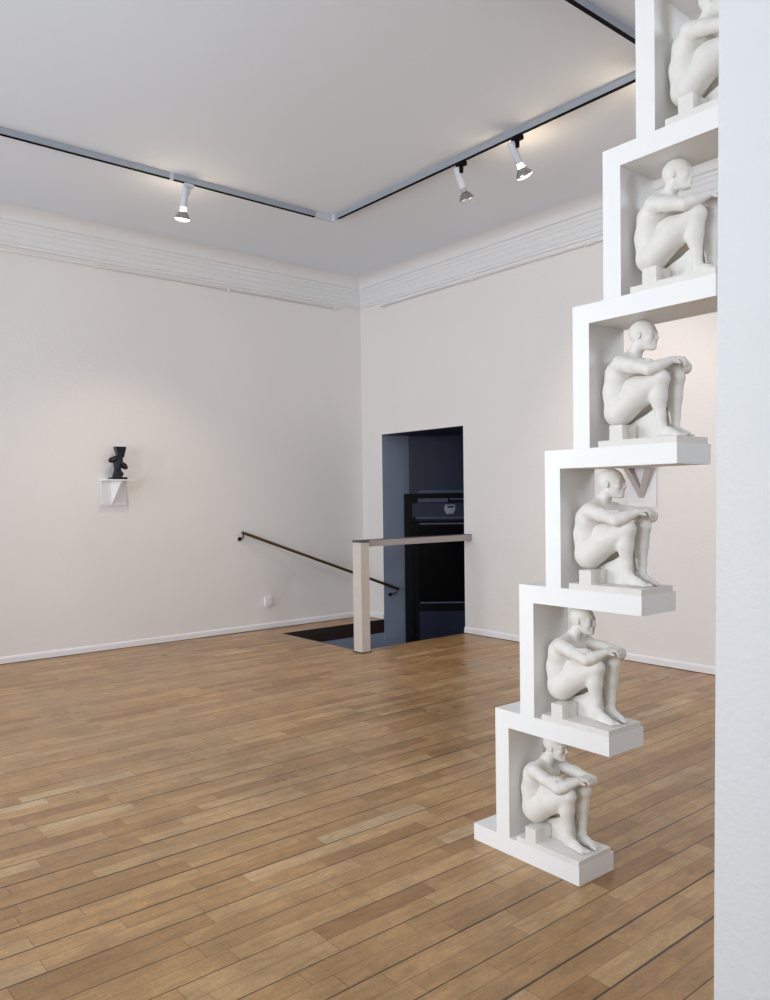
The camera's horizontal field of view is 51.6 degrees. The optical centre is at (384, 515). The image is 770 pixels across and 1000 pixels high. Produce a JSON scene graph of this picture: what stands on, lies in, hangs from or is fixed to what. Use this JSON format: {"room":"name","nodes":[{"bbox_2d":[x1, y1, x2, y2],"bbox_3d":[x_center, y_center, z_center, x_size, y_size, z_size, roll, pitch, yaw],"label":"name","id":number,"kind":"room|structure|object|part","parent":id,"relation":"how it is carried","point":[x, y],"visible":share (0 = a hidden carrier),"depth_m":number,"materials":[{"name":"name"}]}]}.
{"room":"museum","nodes":[
{"label":"museum","id":0,"kind":"room"},
{"bbox_2d":[0,245,362,656],"bbox_3d":[-3.676,-0.698,7.155,9.200,4.080,0.300,-2,2,-40],"label":"wall","id":1,"kind":"structure","parent":0,"point":[233,413],"depth_m":8.16,"materials":[{"name":"paint"}]},
{"bbox_2d":[99,479,134,505],"bbox_3d":[-2.596,-0.225,7.730,0.270,0.250,0.210,-2,2,-40],"label":"shelf","id":2,"kind":"object","parent":1,"relation":"attached to","point":[113,491],"visible":1,"depth_m":7.76,"materials":[{"name":"white paint"}]},
{"bbox_3d":[-2.658,-0.219,7.804,0.242,0.238,0.018,-2,2,-40],"label":"plate","id":3,"kind":"part","parent":2,"relation":"part of","materials":[{"name":"white paint"}]},
{"bbox_2d":[108,446,127,478],"bbox_3d":[-2.596,-0.509,7.737,0.191,0.318,0.110,-2,2,-40],"label":"sculpture","id":4,"kind":"object","parent":2,"relation":"on","point":[117,460],"visible":1,"depth_m":7.71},
{"bbox_2d":[113,446,125,456],"bbox_3d":[-2.579,-0.617,7.749,0.100,0.103,0.080,-2,2,-40],"label":"cup","id":5,"kind":"object","parent":4,"relation":"on","point":[119,451],"depth_m":7.72,"materials":[{"name":"black metal"}]},
{"bbox_2d":[0,248,338,310],"bbox_3d":[-3.452,-2.370,7.090,7.540,0.045,0.054,-2,2,-40],"label":"rail","id":6,"kind":"object","parent":1,"relation":"attached to","point":[1,249],"visible":1,"depth_m":8.04,"materials":[{"name":"white paint"}]},
{"bbox_2d":[0,612,353,663],"bbox_3d":[-3.549,1.306,7.077,8.599,0.062,0.016,-2,2,-40],"label":"baseboard","id":7,"kind":"structure","parent":1,"relation":"attached to","point":[123,644],"depth_m":8.14,"materials":[{"name":"white paint"}]},
{"bbox_2d":[0,201,359,309],"bbox_3d":[-3.535,-2.576,6.917,8.600,0.318,0.215,-2,2,-40],"label":"trim","id":8,"kind":"structure","parent":1,"relation":"attached to","point":[22,227],"depth_m":8.07,"materials":[{"name":"white paint"}]},
{"bbox_2d":[264,597,271,605],"bbox_3d":[-1.310,0.963,8.933,0.084,0.096,0.035,-2,2,-40],"label":"wall socket","id":9,"kind":"object","parent":1,"relation":"attached to","point":[267,600],"visible":1,"depth_m":8.91,"materials":[{"name":"white plastic"}]},
{"bbox_2d":[238,531,399,595],"bbox_3d":[-0.717,0.569,9.147,1.985,0.843,0.078,-1,1,-28],"label":"stair handrail","id":10,"kind":"object","parent":1,"relation":"attached to","point":[243,532],"visible":1,"depth_m":9.03,"materials":[{"name":"brown metal"}]},
{"bbox_2d":[0,617,714,999],"bbox_3d":[-0.332,1.470,3.001,8.900,0.160,11.000,-2,2,-40],"label":"floor","id":11,"kind":"structure","parent":0,"point":[266,814],"depth_m":3.46,"materials":[{"name":"brown wood"}]},
{"bbox_2d":[352,534,471,653],"bbox_3d":[0.316,0.743,7.957,1.515,1.059,0.139,-2,2,-40],"label":"stair railing","id":12,"kind":"object","parent":11,"relation":"on","point":[361,580],"visible":1,"depth_m":7.48,"materials":[{"name":"white paint"}]},
{"bbox_3d":[-0.221,0.765,7.506,0.100,1.025,0.129,-2,2,-40],"label":"post","id":13,"kind":"part","parent":12,"relation":"part of","materials":[{"name":"white paint"}]},
{"bbox_3d":[0.349,0.246,7.982,1.409,0.061,0.080,-2,2,-40],"label":"rail","id":14,"kind":"part","parent":12,"relation":"part of","materials":[{"name":"grey paint"}]},
{"bbox_2d":[474,0,717,885],"bbox_3d":[0.866,-0.211,2.884,0.213,3.173,1.358,-2,2,-39],"label":"display shelf","id":15,"kind":"object","parent":11,"relation":"on","point":[631,169],"visible":0.85,"depth_m":2.87,"materials":[{"name":"white paint"}]},
{"bbox_2d":[516,738,609,867],"bbox_3d":[0.690,1.081,3.144,0.200,0.445,0.334,-2,2,-39],"label":"seated statue","id":16,"kind":"object","parent":15,"relation":"on","point":[546,795],"visible":0.98,"depth_m":3.10,"materials":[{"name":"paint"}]},
{"bbox_3d":[0.708,0.821,3.119,0.213,0.069,0.551,-2,2,-39],"label":"shelf","id":17,"kind":"part","parent":15,"relation":"part of","materials":[{"name":"white paint"}]},
{"bbox_2d":[542,608,639,736],"bbox_3d":[0.768,0.565,3.027,0.200,0.445,0.334,-2,2,-39],"label":"seated statue","id":18,"kind":"object","parent":15,"relation":"on","point":[578,663],"visible":0.99,"depth_m":2.99,"materials":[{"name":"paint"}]},
{"bbox_3d":[0.786,0.305,3.003,0.213,0.069,0.551,-2,2,-39],"label":"shelf","id":19,"kind":"part","parent":15,"relation":"part of","materials":[{"name":"white paint"}]},
{"bbox_2d":[569,468,672,595],"bbox_3d":[0.846,0.049,2.910,0.200,0.445,0.334,-2,2,-39],"label":"seated statue","id":20,"kind":"object","parent":15,"relation":"on","point":[605,536],"visible":1,"depth_m":2.88,"materials":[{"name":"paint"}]},
{"bbox_3d":[0.865,-0.211,2.886,0.213,0.069,0.551,-2,2,-39],"label":"shelf","id":21,"kind":"part","parent":15,"relation":"part of","materials":[{"name":"white paint"}]},
{"bbox_3d":[0.943,-0.727,2.769,0.213,0.069,0.551,-2,2,-39],"label":"shelf","id":22,"kind":"part","parent":15,"relation":"part of","materials":[{"name":"white paint"}]},
{"bbox_2d":[598,320,707,446],"bbox_3d":[0.924,-0.467,2.794,0.200,0.445,0.334,-2,2,-39],"label":"seated statue","id":23,"kind":"object","parent":15,"relation":"on","point":[638,392],"visible":1,"depth_m":2.76,"materials":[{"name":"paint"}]},
{"bbox_3d":[1.021,-1.243,2.653,0.213,0.069,0.551,-2,2,-39],"label":"shelf","id":24,"kind":"part","parent":15,"relation":"part of","materials":[{"name":"white paint"}]},
{"bbox_3d":[1.099,-1.759,2.536,0.213,0.069,0.551,-2,2,-39],"label":"shelf","id":25,"kind":"part","parent":15,"relation":"part of","materials":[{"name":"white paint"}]},
{"bbox_2d":[630,158,717,293],"bbox_3d":[1.002,-0.983,2.677,0.200,0.445,0.334,-2,2,-39],"label":"seated statue","id":26,"kind":"object","parent":15,"relation":"on","point":[673,232],"visible":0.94,"depth_m":2.65,"materials":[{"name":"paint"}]},
{"bbox_2d":[665,0,718,125],"bbox_3d":[1.081,-1.499,2.561,0.200,0.445,0.334,-2,2,-39],"label":"seated statue","id":27,"kind":"object","parent":15,"relation":"on","point":[693,71],"visible":0.53,"depth_m":2.56,"materials":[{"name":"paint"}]},
{"bbox_2d":[0,0,718,276],"bbox_3d":[-0.272,-2.793,3.004,9.200,0.200,11.000,-2,2,-40],"label":"ceiling","id":28,"kind":"structure","parent":0,"point":[323,106],"depth_m":5.40,"materials":[{"name":"white paint"}]},
{"bbox_2d":[0,0,635,222],"bbox_3d":[-1.898,-2.665,3.995,6.570,0.056,3.464,-2,2,-40],"label":"track","id":29,"kind":"object","parent":28,"relation":"attached to","point":[586,6],"visible":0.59,"depth_m":5.93,"materials":[{"name":"silver metal"}]},
{"bbox_2d":[175,183,193,221],"bbox_3d":[-1.642,-2.546,6.493,0.152,0.298,0.121,0,1,29],"label":"track spotlight","id":30,"kind":"object","parent":29,"relation":"hanging from","point":[182,215],"visible":1,"depth_m":6.46,"materials":[{"name":"grey metal"}]},
{"bbox_3d":[-1.655,-2.417,6.504,0.120,0.040,0.116,-2,2,-40],"label":"bulb","id":31,"kind":"part","parent":30,"relation":"part of","materials":[{"name":"white glass"}]},
{"bbox_2d":[453,160,473,203],"bbox_3d":[0.612,-2.572,6.174,0.178,0.291,0.126,-2,2,-40],"label":"track spotlight","id":32,"kind":"object","parent":29,"relation":"hanging from","point":[466,196],"visible":1,"depth_m":6.15,"materials":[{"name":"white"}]},
{"bbox_3d":[0.638,-2.455,6.200,0.109,0.055,0.119,-2,2,-40],"label":"bulb","id":33,"kind":"part","parent":32,"relation":"part of","materials":[{"name":"white glass"}]},
{"bbox_2d":[508,133,531,179],"bbox_3d":[0.980,-2.575,5.752,0.121,0.277,0.212,0,2,37],"label":"track spotlight","id":34,"kind":"object","parent":29,"relation":"hanging from","point":[523,172],"visible":1,"depth_m":5.73,"materials":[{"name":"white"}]},
{"bbox_3d":[0.946,-2.656,5.693,0.022,0.050,0.022,-2,2,-40],"label":"stem","id":35,"kind":"part","parent":34,"relation":"part of","materials":[{"name":"black metal"}]},
{"bbox_2d":[323,435,408,648],"bbox_3d":[-0.444,1.250,9.257,2.040,4.610,0.113,-2,2,-40],"label":"wall","id":36,"kind":"structure","parent":0,"point":[395,449],"depth_m":9.63,"materials":[{"name":"blue paint"}]},
{"bbox_2d":[282,619,462,649],"bbox_3d":[-0.129,1.343,8.572,1.439,0.154,1.370,-2,2,-40],"label":"stairwell opening","id":37,"kind":"structure","parent":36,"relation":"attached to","point":[376,626],"depth_m":9.06,"materials":[{"name":"black"}]},
{"bbox_2d":[404,429,462,435],"bbox_3d":[1.408,-1.042,9.794,2.000,0.100,1.503,-2,2,-40],"label":"ceiling","id":38,"kind":"structure","parent":0,"point":[453,432],"depth_m":9.49,"materials":[{"name":"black paint"}]},
{"bbox_2d":[408,435,463,520],"bbox_3d":[1.461,1.211,9.879,2.500,4.610,0.120,-1,1,0],"label":"wall","id":39,"kind":"structure","parent":0,"point":[435,462],"depth_m":9.78,"materials":[{"name":"blue paint"}]},
{"bbox_2d":[404,490,464,642],"bbox_3d":[0.811,1.607,9.764,1.110,3.840,0.123,-1,1,0],"label":"door","id":40,"kind":"structure","parent":39,"relation":"in","point":[434,572],"depth_m":9.76,"materials":[{"name":"black paint"}]},
{"bbox_3d":[0.840,-0.073,9.702,1.010,0.169,0.007,-1,1,0],"label":"head panel","id":41,"kind":"part","parent":40,"relation":"part of","materials":[{"name":"blue paint"}]},
{"bbox_3d":[0.859,-0.137,9.684,0.970,0.350,0.040,-1,1,0],"label":"head moulding","id":42,"kind":"part","parent":40,"relation":"part of","materials":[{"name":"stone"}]},
{"bbox_3d":[0.703,0.598,9.772,0.580,0.940,0.006,-1,1,0],"label":"pane","id":43,"kind":"part","parent":40,"relation":"part of","materials":[{"name":"black glass"}]},
{"bbox_3d":[0.726,2.343,9.806,0.580,2.350,0.030,-1,1,0],"label":"panel","id":44,"kind":"part","parent":40,"relation":"part of","materials":[{"name":"blue paint"}]},
{"bbox_3d":[0.713,0.581,9.742,0.570,0.980,0.014,-1,1,0],"label":"moulding","id":45,"kind":"part","parent":40,"relation":"part of","materials":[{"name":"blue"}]},
{"bbox_3d":[0.794,-0.076,9.688,0.150,0.120,0.019,-1,1,0],"label":"lock plate","id":46,"kind":"part","parent":40,"relation":"part of","materials":[{"name":"grey metal"}]},
{"bbox_2d":[360,235,717,666],"bbox_3d":[3.266,-0.759,5.789,0.300,4.080,10.700,-2,2,-40],"label":"wall","id":47,"kind":"structure","parent":0,"point":[490,356],"depth_m":7.88,"materials":[{"name":"paint"}]},
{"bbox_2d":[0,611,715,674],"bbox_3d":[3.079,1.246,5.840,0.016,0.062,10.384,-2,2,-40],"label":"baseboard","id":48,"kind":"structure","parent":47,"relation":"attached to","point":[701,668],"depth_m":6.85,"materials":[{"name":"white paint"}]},
{"bbox_2d":[382,426,462,435],"bbox_3d":[0.511,-0.964,9.077,0.300,0.006,1.351,-2,2,-40],"label":"trim","id":49,"kind":"structure","parent":47,"relation":"attached to","point":[455,427],"depth_m":9.09,"materials":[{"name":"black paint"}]},
{"bbox_2d":[380,238,602,307],"bbox_3d":[2.895,-2.427,5.891,0.054,0.045,9.160,-2,2,-40],"label":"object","id":50,"kind":"object","parent":47,"relation":"attached to","point":[601,239],"visible":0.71,"depth_m":7.95,"materials":[{"name":"white paint"}]},
{"bbox_2d":[357,158,717,309],"bbox_3d":[2.947,-2.634,5.698,0.215,0.318,10.400,-2,2,-40],"label":"trim","id":51,"kind":"structure","parent":47,"relation":"attached to","point":[579,219],"depth_m":7.91,"materials":[{"name":"white paint"}]},
{"bbox_2d":[621,467,656,506],"bbox_3d":[2.132,-0.246,6.766,0.210,0.342,0.298,-2,2,-40],"label":"shelf","id":52,"kind":"object","parent":47,"relation":"attached to","point":[642,481],"visible":0.79,"depth_m":6.80,"materials":[{"name":"white paint"}]},
{"bbox_2d":[714,0,769,999],"bbox_3d":[1.926,-0.624,0.409,0.240,4.080,3.562,-2,2,-40],"label":"wall","id":53,"kind":"structure","parent":0,"point":[742,677],"depth_m":1.66,"materials":[{"name":"white paint"}]}
]}

